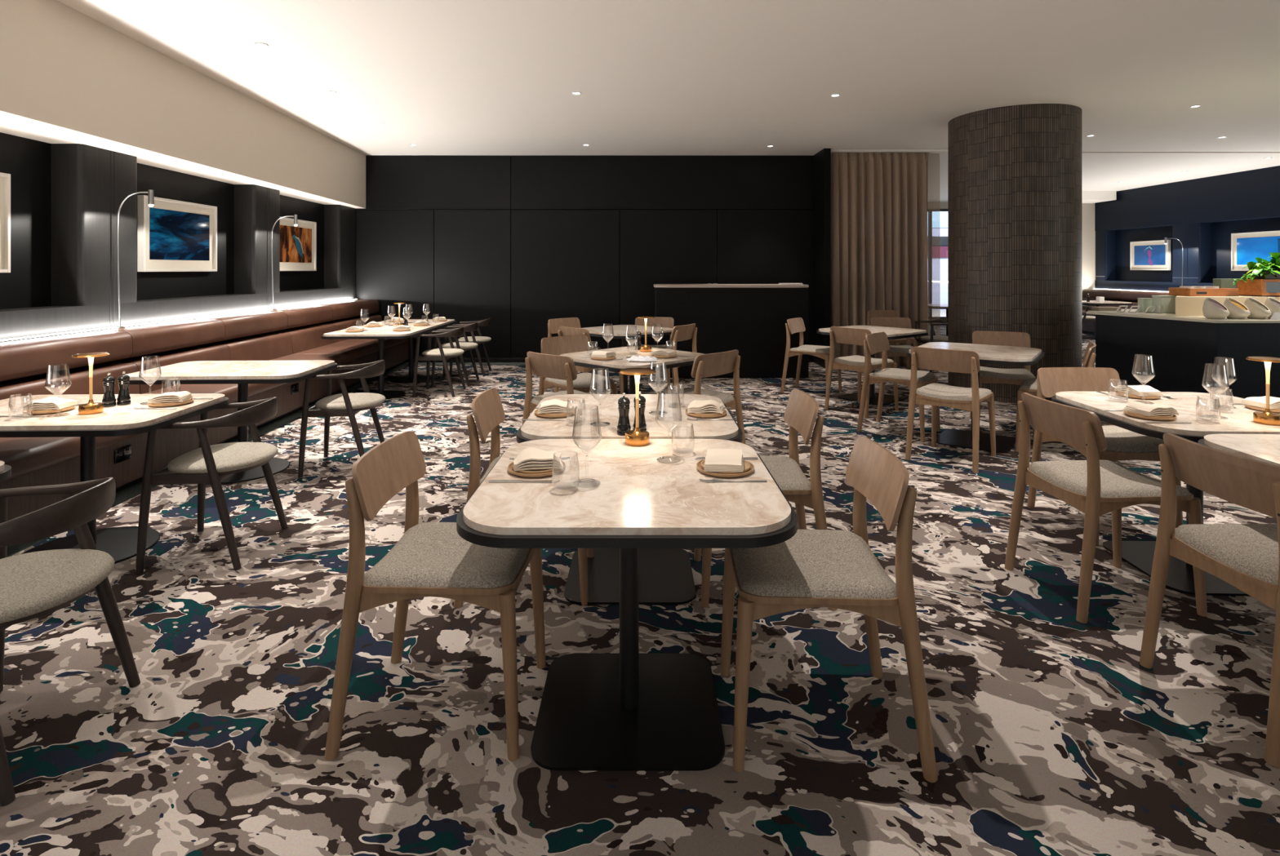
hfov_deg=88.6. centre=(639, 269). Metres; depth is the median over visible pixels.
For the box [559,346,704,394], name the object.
dining table
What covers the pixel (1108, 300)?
dining table
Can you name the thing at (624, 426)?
pepper mill
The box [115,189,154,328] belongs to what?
lamp
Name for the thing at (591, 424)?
wine glass
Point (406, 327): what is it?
folded napkin
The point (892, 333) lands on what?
dining table
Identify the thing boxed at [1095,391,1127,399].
knife
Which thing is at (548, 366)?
dining chair
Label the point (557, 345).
dining chair
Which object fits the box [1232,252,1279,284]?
potted plant
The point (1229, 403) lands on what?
knife
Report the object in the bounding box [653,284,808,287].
countertop
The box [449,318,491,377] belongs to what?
armchair
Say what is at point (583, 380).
seat cushion
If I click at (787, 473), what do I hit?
seat cushion
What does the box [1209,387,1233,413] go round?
tumbler
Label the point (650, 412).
wine glass
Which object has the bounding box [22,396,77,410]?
folded napkin
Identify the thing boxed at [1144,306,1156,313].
rack
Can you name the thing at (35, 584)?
armchair
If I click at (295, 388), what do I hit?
power outlet
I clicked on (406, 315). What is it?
pepper mill
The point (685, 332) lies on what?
dining chair
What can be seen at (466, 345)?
armchair
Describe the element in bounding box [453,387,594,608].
dining chair
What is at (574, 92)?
recessed light
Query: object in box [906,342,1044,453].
dining table
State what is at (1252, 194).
wall
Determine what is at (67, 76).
bulkhead
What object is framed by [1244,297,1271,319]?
serving bowl
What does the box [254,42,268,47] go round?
recessed light
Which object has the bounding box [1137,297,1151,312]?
canister
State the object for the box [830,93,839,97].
recessed light
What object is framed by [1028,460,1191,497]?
seat cushion
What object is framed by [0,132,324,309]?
wall
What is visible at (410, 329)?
dinner plate
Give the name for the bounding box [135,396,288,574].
armchair
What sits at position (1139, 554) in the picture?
dining table
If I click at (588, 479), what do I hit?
wine glass
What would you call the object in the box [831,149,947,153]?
track
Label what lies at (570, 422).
tumbler
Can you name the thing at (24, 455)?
seat cushion
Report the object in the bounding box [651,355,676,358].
dinner plate
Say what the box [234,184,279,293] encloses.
wall
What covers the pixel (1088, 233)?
wall
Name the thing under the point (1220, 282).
box
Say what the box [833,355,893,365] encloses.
seat cushion
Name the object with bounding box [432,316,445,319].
folded napkin
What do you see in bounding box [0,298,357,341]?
led strip
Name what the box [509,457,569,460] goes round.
fork
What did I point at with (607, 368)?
bowl
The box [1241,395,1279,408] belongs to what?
folded napkin
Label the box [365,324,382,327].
dinner plate
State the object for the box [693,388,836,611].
dining chair
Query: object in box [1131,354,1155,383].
bowl
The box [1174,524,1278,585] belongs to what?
seat cushion
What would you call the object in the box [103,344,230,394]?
backrest cushion
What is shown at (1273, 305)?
serving bowl
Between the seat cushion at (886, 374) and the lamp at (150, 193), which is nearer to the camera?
the lamp at (150, 193)
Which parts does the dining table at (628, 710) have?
plate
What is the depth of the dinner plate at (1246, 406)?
2.94 m
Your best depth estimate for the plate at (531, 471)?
2.02 m
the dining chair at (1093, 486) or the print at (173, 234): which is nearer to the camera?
the dining chair at (1093, 486)
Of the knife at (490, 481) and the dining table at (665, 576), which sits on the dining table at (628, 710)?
the knife at (490, 481)
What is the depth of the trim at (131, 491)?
5.57 m
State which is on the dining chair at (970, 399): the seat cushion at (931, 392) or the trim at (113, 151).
the seat cushion at (931, 392)
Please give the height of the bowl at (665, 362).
0.146 m
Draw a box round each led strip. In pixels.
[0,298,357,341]
[1093,288,1168,292]
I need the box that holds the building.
[927,211,947,309]
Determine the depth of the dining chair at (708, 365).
4.45 m
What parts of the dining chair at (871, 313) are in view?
backrest, leg, leg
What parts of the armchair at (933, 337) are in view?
rail, arm rail, leg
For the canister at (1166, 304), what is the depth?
6.07 m
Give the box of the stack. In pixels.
[777,283,803,284]
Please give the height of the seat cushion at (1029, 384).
0.045 m
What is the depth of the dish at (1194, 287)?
5.98 m
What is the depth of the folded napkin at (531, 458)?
2.03 m
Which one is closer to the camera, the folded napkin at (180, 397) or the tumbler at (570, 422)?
the tumbler at (570, 422)
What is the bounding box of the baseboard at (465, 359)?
[404,357,813,362]
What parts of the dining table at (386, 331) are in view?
plate, plate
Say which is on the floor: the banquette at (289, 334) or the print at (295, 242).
the banquette at (289, 334)
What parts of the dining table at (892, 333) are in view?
plate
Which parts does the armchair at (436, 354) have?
leg, leg, rail, arm rail, leg, seat, leg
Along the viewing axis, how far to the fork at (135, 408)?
3.06 m
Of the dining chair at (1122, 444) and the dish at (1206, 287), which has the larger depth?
the dish at (1206, 287)
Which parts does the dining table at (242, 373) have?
plate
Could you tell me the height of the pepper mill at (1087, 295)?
0.160 m
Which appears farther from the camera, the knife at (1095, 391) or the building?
the building
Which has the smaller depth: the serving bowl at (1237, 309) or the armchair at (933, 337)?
the serving bowl at (1237, 309)
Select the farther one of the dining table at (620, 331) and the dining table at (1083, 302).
the dining table at (1083, 302)
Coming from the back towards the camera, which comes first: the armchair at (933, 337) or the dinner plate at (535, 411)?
the armchair at (933, 337)
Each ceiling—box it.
[57,0,1279,201]
[1081,191,1116,203]
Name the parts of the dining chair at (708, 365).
leg, backrest, leg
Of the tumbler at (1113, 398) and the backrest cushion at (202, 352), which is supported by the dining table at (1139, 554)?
the tumbler at (1113, 398)
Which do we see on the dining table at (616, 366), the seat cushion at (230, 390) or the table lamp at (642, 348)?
the table lamp at (642, 348)
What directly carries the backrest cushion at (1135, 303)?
on the banquette at (1120, 295)
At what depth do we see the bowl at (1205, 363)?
2.82 m
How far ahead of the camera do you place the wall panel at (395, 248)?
9.56 m
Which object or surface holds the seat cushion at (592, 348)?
on the dining chair at (553, 325)
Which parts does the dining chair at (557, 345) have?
leg, backrest, leg, leg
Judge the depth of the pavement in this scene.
20.32 m
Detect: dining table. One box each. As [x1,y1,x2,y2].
[0,393,228,564]
[0,460,11,481]
[126,360,337,484]
[321,319,456,399]
[456,439,797,771]
[516,394,742,604]
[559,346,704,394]
[583,324,672,394]
[817,325,928,404]
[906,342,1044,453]
[928,303,947,336]
[1051,391,1279,595]
[1081,300,1133,339]
[1198,434,1279,466]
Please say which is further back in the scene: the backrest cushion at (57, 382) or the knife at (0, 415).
the backrest cushion at (57, 382)
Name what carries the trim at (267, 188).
attached to the wall at (250, 200)
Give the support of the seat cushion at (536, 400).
on the dining chair at (548, 366)
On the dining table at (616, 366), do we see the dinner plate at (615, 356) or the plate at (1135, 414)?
the dinner plate at (615, 356)
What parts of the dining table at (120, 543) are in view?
plate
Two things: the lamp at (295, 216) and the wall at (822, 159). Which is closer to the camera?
the lamp at (295, 216)
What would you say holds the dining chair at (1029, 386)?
on the floor
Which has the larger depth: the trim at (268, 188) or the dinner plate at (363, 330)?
the trim at (268, 188)
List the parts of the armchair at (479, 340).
leg, arm rail, leg, leg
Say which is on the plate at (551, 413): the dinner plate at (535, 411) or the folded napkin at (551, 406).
the folded napkin at (551, 406)
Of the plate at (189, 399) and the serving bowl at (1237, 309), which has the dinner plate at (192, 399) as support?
the plate at (189, 399)
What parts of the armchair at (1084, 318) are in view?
leg, arm rail, rail, leg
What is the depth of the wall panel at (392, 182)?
9.56 m
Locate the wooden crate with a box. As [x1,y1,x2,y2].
[1168,288,1238,296]
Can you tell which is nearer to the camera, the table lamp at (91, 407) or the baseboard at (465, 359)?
the table lamp at (91, 407)
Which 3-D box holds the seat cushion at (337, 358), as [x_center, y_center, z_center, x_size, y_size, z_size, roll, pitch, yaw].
[-3.515,0.940,6.270,0.919,0.116,1.096,0,0,0]
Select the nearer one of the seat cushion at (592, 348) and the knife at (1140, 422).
the knife at (1140, 422)
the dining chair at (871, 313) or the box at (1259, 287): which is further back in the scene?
the dining chair at (871, 313)
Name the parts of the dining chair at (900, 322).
backrest, leg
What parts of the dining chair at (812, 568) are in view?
leg, leg, leg, backrest, leg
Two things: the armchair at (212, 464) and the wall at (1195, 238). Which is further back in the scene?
the wall at (1195, 238)
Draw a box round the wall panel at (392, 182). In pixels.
[355,155,511,209]
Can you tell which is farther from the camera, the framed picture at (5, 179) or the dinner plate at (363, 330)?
the dinner plate at (363, 330)
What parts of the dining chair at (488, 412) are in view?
leg, backrest, leg, leg, leg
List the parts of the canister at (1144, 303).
lid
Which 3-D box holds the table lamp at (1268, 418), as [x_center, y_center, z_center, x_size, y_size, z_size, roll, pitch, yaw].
[2.600,0.502,2.715,0.134,0.272,0.134,0,0,0]
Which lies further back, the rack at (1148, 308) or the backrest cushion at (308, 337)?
the backrest cushion at (308, 337)
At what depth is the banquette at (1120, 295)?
13.59 m
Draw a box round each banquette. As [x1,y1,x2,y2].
[0,299,416,520]
[1081,288,1168,334]
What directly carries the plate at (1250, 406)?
on the dinner plate at (1246, 406)
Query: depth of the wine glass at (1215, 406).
3.03 m
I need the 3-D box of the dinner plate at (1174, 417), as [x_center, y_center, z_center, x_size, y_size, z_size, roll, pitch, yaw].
[2.200,0.630,2.830,0.182,0.014,0.182,0,0,0]
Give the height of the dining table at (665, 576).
0.722 m
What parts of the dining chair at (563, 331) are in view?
leg, backrest, leg, leg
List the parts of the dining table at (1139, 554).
plate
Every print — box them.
[149,207,209,260]
[280,224,311,262]
[1133,244,1165,265]
[1236,235,1279,264]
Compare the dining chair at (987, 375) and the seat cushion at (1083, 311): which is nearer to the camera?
the dining chair at (987, 375)
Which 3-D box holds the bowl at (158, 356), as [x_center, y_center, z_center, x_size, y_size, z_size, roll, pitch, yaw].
[-2.390,0.500,3.200,0.090,0.146,0.090,0,0,0]
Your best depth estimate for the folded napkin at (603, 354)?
4.61 m
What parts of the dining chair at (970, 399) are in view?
leg, leg, backrest, leg, leg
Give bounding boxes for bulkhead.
[0,0,366,208]
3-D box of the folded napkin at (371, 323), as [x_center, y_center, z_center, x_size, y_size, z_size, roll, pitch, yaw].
[-3.016,0.617,7.450,0.159,0.041,0.129,0,0,-11]
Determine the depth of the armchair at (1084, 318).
12.22 m
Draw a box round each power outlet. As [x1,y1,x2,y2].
[114,444,131,464]
[290,382,298,394]
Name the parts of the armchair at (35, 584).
leg, rail, leg, seat, arm rail, leg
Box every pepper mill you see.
[102,373,115,407]
[116,371,130,405]
[403,311,408,325]
[617,392,631,435]
[632,391,646,431]
[635,329,641,350]
[1086,294,1089,302]
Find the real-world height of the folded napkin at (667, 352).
0.039 m
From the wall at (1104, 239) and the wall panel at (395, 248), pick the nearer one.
the wall panel at (395, 248)
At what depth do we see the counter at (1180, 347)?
5.49 m
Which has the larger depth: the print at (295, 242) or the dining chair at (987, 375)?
the print at (295, 242)
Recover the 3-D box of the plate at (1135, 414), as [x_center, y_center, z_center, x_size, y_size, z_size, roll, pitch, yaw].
[2.202,0.625,2.831,0.156,0.012,0.156,0,0,-23]
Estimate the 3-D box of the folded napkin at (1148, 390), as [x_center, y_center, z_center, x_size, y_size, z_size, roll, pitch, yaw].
[2.490,0.601,3.276,0.124,0.039,0.158,0,0,-6]
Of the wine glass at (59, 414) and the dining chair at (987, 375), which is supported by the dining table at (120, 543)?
the wine glass at (59, 414)
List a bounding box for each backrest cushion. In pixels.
[0,363,140,399]
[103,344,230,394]
[200,333,293,360]
[267,324,337,354]
[316,315,382,342]
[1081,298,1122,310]
[1118,301,1137,309]
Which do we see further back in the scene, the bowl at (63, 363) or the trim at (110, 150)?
the trim at (110, 150)
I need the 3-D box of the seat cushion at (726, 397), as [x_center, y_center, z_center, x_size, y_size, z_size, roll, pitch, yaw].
[0.372,0.884,4.540,0.432,0.045,0.440,0,0,-44]
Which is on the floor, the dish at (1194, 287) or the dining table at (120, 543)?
the dining table at (120, 543)
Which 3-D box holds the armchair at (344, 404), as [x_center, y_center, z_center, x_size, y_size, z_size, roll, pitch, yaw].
[-2.022,1.001,4.543,0.481,0.725,0.501,0,0,-7]
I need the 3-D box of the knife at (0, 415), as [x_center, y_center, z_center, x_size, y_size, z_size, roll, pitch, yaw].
[-2.740,0.652,2.901,0.211,0.004,0.016,0,0,0]
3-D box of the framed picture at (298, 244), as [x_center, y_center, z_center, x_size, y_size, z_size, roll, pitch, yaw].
[-4.264,-0.297,8.121,0.055,0.640,1.010,0,0,-2]
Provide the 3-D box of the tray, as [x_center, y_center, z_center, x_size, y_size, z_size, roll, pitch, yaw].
[4.620,0.393,6.500,0.220,0.035,0.120,0,0,0]
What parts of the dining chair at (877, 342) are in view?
leg, backrest, leg, leg, leg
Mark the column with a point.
(1015, 171)
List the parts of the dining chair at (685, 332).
leg, leg, backrest, leg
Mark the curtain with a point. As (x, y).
(879, 200)
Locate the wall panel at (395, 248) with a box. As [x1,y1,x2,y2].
[355,209,434,357]
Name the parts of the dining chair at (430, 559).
leg, backrest, leg, leg, leg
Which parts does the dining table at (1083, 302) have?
plate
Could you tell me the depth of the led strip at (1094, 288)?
13.50 m
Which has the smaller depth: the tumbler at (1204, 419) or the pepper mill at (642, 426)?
the pepper mill at (642, 426)
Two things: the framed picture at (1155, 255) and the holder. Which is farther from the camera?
the framed picture at (1155, 255)
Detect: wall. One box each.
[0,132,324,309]
[0,204,356,342]
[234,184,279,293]
[813,148,831,368]
[927,201,947,208]
[1081,203,1095,299]
[1094,165,1279,298]
[1095,230,1115,280]
[1115,217,1279,283]
[1172,222,1211,283]
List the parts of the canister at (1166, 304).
lid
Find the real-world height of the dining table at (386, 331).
0.705 m
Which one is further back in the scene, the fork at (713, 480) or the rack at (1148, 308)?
the rack at (1148, 308)
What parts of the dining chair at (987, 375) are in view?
leg, leg, backrest, leg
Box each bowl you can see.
[44,363,71,397]
[138,355,161,386]
[571,404,601,455]
[589,368,611,404]
[648,362,668,394]
[655,390,682,435]
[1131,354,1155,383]
[1201,363,1229,398]
[1202,297,1229,319]
[1211,356,1237,389]
[1223,297,1250,319]
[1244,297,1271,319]
[1264,297,1279,318]
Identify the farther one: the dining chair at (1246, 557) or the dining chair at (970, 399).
the dining chair at (970, 399)
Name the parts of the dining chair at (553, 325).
leg, backrest, leg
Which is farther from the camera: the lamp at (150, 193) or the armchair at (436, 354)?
the armchair at (436, 354)
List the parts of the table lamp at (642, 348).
stem, lamp shade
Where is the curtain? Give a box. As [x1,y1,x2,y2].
[831,152,928,366]
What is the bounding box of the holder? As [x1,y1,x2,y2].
[1096,297,1104,302]
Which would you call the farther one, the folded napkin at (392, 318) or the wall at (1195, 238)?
the wall at (1195, 238)
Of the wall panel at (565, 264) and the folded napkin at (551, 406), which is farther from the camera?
the wall panel at (565, 264)
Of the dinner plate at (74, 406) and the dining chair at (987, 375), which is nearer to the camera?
the dinner plate at (74, 406)
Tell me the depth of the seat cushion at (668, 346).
7.36 m
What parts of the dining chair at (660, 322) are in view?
backrest, leg, leg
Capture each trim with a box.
[6,362,525,557]
[110,150,111,324]
[113,151,115,324]
[266,187,267,306]
[268,187,269,306]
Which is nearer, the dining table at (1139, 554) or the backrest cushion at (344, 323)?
the dining table at (1139, 554)
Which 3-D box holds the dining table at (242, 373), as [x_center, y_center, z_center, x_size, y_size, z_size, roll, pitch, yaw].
[-2.680,1.008,4.350,1.094,0.705,0.734,0,0,-2]
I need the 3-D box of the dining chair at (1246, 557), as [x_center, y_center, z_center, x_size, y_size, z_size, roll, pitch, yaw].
[1.991,0.958,2.030,0.542,0.808,0.480,0,0,-1]
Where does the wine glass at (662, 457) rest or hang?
on the dining table at (628, 710)
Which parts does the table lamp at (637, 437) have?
stem, lamp shade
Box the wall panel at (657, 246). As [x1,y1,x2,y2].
[619,209,716,346]
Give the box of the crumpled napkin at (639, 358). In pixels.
[626,355,657,361]
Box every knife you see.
[0,415,44,417]
[488,480,559,483]
[521,419,572,420]
[694,457,758,459]
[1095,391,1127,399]
[1140,422,1191,423]
[1229,403,1244,404]
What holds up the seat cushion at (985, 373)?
on the dining chair at (987, 375)
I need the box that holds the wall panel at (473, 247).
[434,209,511,357]
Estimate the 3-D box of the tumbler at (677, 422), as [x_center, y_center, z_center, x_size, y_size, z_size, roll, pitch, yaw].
[0.148,0.587,2.258,0.080,0.103,0.080,0,0,0]
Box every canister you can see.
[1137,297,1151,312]
[1151,295,1177,313]
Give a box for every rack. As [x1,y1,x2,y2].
[1115,305,1128,311]
[1128,306,1140,312]
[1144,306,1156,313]
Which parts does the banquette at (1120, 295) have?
frame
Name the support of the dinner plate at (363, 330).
on the dining table at (386, 331)
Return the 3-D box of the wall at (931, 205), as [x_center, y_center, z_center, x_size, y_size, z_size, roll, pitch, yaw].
[6.700,-1.575,16.260,8.200,0.170,0.120,0,0,0]
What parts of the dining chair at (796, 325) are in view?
leg, backrest, leg, leg, leg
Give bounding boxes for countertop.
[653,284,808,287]
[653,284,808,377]
[1085,309,1279,323]
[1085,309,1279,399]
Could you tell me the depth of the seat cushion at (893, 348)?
7.16 m
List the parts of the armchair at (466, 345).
leg, leg, arm rail, leg, leg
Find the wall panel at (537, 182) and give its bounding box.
[511,155,813,209]
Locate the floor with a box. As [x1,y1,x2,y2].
[0,324,1279,855]
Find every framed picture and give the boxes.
[0,172,10,272]
[137,195,217,271]
[280,216,316,271]
[1129,240,1170,270]
[1231,230,1279,271]
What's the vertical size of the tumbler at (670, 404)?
0.103 m
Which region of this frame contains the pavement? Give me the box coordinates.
[932,309,946,316]
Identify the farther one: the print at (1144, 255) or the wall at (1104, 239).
the wall at (1104, 239)
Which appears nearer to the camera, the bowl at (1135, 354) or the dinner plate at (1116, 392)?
the bowl at (1135, 354)
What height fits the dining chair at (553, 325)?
0.808 m
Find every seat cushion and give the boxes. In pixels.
[0,436,79,483]
[96,432,145,449]
[142,382,287,403]
[269,354,342,365]
[293,342,377,364]
[339,336,416,349]
[363,522,529,588]
[531,390,590,404]
[544,372,613,387]
[589,346,601,351]
[641,344,672,349]
[658,387,733,403]
[731,529,897,599]
[759,455,810,490]
[790,345,837,353]
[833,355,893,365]
[869,368,934,381]
[886,345,912,352]
[896,337,914,340]
[915,382,991,400]
[979,366,1035,379]
[1020,378,1037,390]
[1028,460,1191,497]
[1081,309,1093,315]
[1102,425,1164,452]
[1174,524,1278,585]
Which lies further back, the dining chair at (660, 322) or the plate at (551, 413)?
the dining chair at (660, 322)
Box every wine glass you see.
[44,363,71,417]
[138,355,161,404]
[571,404,601,488]
[589,368,611,426]
[625,326,637,358]
[648,362,668,415]
[655,390,682,463]
[1131,354,1155,404]
[1201,363,1229,419]
[1211,356,1237,408]
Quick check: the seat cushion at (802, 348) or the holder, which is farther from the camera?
the holder
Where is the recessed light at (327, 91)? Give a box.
[326,90,337,93]
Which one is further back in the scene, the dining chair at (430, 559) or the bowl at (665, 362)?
the bowl at (665, 362)
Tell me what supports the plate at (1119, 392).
on the dinner plate at (1116, 392)
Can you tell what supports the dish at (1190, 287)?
in the wooden crate
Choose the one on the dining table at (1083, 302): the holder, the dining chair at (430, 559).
the holder
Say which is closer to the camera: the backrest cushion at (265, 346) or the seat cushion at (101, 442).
the seat cushion at (101, 442)
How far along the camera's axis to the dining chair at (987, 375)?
5.70 m
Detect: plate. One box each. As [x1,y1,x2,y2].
[22,404,75,414]
[26,405,72,412]
[147,398,193,407]
[151,398,191,404]
[345,329,364,332]
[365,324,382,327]
[392,328,410,331]
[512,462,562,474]
[534,408,576,417]
[541,408,573,415]
[590,355,616,359]
[593,355,614,358]
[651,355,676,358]
[653,355,675,356]
[684,408,726,417]
[691,408,724,415]
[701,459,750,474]
[1115,391,1160,399]
[1118,391,1157,397]
[1123,410,1177,420]
[1128,412,1173,417]
[1244,404,1279,413]
[1249,405,1279,410]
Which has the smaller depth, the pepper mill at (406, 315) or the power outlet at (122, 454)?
the power outlet at (122, 454)
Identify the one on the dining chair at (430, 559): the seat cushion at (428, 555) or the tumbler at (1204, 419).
the seat cushion at (428, 555)
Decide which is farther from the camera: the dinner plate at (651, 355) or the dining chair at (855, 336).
the dining chair at (855, 336)
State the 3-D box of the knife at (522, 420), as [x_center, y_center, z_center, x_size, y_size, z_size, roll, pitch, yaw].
[-0.392,0.635,2.761,0.211,0.004,0.016,0,0,0]
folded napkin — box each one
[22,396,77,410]
[146,391,192,403]
[346,326,364,330]
[367,321,382,325]
[390,317,403,320]
[392,325,409,329]
[413,320,428,324]
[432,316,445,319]
[513,447,563,471]
[537,399,573,413]
[591,351,616,358]
[649,348,676,355]
[687,400,723,413]
[703,448,743,472]
[1114,385,1163,396]
[1122,400,1178,416]
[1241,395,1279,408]
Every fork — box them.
[132,407,177,409]
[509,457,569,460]
[686,417,734,421]
[699,478,766,482]
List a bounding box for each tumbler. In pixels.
[8,393,33,420]
[551,453,579,491]
[566,397,586,426]
[666,384,684,408]
[671,422,694,455]
[1107,379,1128,403]
[1195,396,1221,423]
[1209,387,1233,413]
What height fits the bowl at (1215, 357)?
0.146 m
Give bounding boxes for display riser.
[1175,295,1279,315]
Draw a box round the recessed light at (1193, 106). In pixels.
[1189,105,1201,107]
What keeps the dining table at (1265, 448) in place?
on the floor
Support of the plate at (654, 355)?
on the dinner plate at (651, 355)
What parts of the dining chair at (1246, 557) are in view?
leg, backrest, leg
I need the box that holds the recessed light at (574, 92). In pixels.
[571,91,581,94]
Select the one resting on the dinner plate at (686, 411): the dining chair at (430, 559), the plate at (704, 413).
the plate at (704, 413)
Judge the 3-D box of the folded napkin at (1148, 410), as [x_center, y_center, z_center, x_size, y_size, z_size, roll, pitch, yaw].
[2.204,0.600,2.830,0.159,0.041,0.129,0,0,-9]
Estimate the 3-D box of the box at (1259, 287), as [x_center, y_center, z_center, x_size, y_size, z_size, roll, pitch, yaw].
[5.850,0.168,5.930,0.680,0.155,0.240,0,0,0]
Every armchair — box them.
[0,477,140,807]
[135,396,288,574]
[297,360,385,478]
[412,327,466,397]
[431,322,479,386]
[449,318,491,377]
[912,317,947,373]
[1081,305,1095,340]
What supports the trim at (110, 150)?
attached to the wall at (28, 161)
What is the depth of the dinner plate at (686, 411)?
2.80 m
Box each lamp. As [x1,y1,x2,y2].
[71,352,109,415]
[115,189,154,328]
[270,214,297,310]
[393,302,405,326]
[618,367,655,446]
[637,315,654,351]
[1164,237,1182,286]
[1245,356,1279,426]
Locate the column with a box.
[947,103,1081,404]
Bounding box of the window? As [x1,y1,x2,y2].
[927,208,947,319]
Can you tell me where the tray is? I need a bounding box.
[1090,306,1121,311]
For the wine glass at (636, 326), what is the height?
0.228 m
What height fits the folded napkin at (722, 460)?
0.038 m
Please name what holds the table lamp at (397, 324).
on the dining table at (386, 331)
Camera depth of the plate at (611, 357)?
4.61 m
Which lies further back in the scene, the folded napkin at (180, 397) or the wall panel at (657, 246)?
the wall panel at (657, 246)
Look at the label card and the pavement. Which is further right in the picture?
the label card
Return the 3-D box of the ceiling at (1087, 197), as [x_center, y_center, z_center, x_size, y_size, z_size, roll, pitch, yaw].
[9.400,-1.575,14.260,1.400,0.210,0.720,0,0,0]
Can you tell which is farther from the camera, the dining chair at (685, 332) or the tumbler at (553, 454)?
the dining chair at (685, 332)
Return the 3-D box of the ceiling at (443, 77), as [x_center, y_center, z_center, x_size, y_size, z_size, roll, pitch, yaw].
[3.100,-1.729,6.100,15.000,0.162,20.600,0,0,0]
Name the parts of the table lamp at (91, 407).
lamp shade, stem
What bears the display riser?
on the counter at (1180, 347)
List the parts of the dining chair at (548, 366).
leg, backrest, leg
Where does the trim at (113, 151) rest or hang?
attached to the wall at (28, 161)
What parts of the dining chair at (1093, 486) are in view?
leg, backrest, leg, leg, leg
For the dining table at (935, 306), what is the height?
0.722 m
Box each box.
[1213,278,1240,295]
[1236,279,1279,297]
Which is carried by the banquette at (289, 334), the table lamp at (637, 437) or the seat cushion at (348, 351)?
the seat cushion at (348, 351)
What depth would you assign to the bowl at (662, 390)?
2.18 m
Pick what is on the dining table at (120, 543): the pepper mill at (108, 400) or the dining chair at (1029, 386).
the pepper mill at (108, 400)
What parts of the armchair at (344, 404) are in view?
leg, rail, rail, leg, arm rail, seat, leg, leg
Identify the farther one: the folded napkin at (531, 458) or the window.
the window
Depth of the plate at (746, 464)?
2.05 m
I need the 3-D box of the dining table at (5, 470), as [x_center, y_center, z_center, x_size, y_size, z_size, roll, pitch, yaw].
[-2.640,1.008,1.880,1.094,0.705,0.734,0,0,-2]
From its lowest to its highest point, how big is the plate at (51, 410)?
0.012 m
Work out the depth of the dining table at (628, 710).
1.91 m
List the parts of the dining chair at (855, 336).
leg, backrest, leg, leg, leg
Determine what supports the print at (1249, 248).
attached to the framed picture at (1246, 247)
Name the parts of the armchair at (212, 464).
leg, rail, rail, leg, arm rail, leg, rail, seat, leg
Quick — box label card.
[1269,312,1279,319]
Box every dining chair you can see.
[324,431,546,761]
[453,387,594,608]
[522,351,590,424]
[537,334,617,395]
[543,317,605,392]
[554,325,623,394]
[635,316,675,393]
[656,323,697,394]
[658,349,746,444]
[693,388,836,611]
[720,436,937,782]
[780,317,841,397]
[824,326,898,417]
[857,332,940,441]
[867,310,917,370]
[870,317,923,386]
[905,346,995,473]
[969,330,1035,437]
[1004,392,1207,623]
[1015,342,1096,452]
[1026,367,1182,546]
[1139,433,1279,768]
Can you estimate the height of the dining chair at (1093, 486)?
0.808 m
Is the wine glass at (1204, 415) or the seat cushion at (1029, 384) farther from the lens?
the seat cushion at (1029, 384)
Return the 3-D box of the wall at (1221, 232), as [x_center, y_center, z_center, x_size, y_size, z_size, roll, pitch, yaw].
[10.692,-0.150,5.250,0.200,3.020,18.911,0,0,-1]
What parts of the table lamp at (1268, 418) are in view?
lamp shade, stem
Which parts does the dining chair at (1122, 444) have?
leg, backrest, leg, leg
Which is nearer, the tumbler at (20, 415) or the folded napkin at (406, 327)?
the tumbler at (20, 415)
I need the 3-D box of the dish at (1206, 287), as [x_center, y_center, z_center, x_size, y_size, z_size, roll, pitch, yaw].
[5.250,0.195,6.020,0.100,0.076,0.100,0,0,0]
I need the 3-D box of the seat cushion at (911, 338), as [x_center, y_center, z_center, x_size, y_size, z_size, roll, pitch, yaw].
[3.302,0.884,8.606,0.432,0.045,0.440,0,0,-10]
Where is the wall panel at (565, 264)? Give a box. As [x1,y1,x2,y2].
[511,209,619,357]
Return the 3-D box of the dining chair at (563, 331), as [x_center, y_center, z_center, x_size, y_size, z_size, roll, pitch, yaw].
[-0.496,0.958,6.379,0.542,0.808,0.480,0,0,-43]
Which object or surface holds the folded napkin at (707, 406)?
on the plate at (704, 413)
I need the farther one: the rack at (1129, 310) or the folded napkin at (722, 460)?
the rack at (1129, 310)
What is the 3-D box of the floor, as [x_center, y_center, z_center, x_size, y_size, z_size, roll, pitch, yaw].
[3.100,1.410,6.100,15.000,0.100,20.600,0,0,0]
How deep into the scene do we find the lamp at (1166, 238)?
12.21 m
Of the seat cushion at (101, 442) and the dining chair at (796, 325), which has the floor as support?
the dining chair at (796, 325)
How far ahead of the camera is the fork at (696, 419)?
2.76 m
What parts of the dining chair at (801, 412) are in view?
leg, leg, leg, backrest, leg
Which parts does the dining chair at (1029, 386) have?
leg, backrest, leg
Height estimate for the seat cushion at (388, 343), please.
0.116 m
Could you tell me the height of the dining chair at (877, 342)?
0.808 m
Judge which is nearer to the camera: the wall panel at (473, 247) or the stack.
the stack
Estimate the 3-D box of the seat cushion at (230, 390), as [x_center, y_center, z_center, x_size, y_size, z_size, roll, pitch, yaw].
[-3.470,0.940,5.170,0.919,0.116,1.096,0,0,0]
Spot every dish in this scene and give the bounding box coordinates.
[1179,286,1193,288]
[1193,286,1205,288]
[1205,286,1218,288]

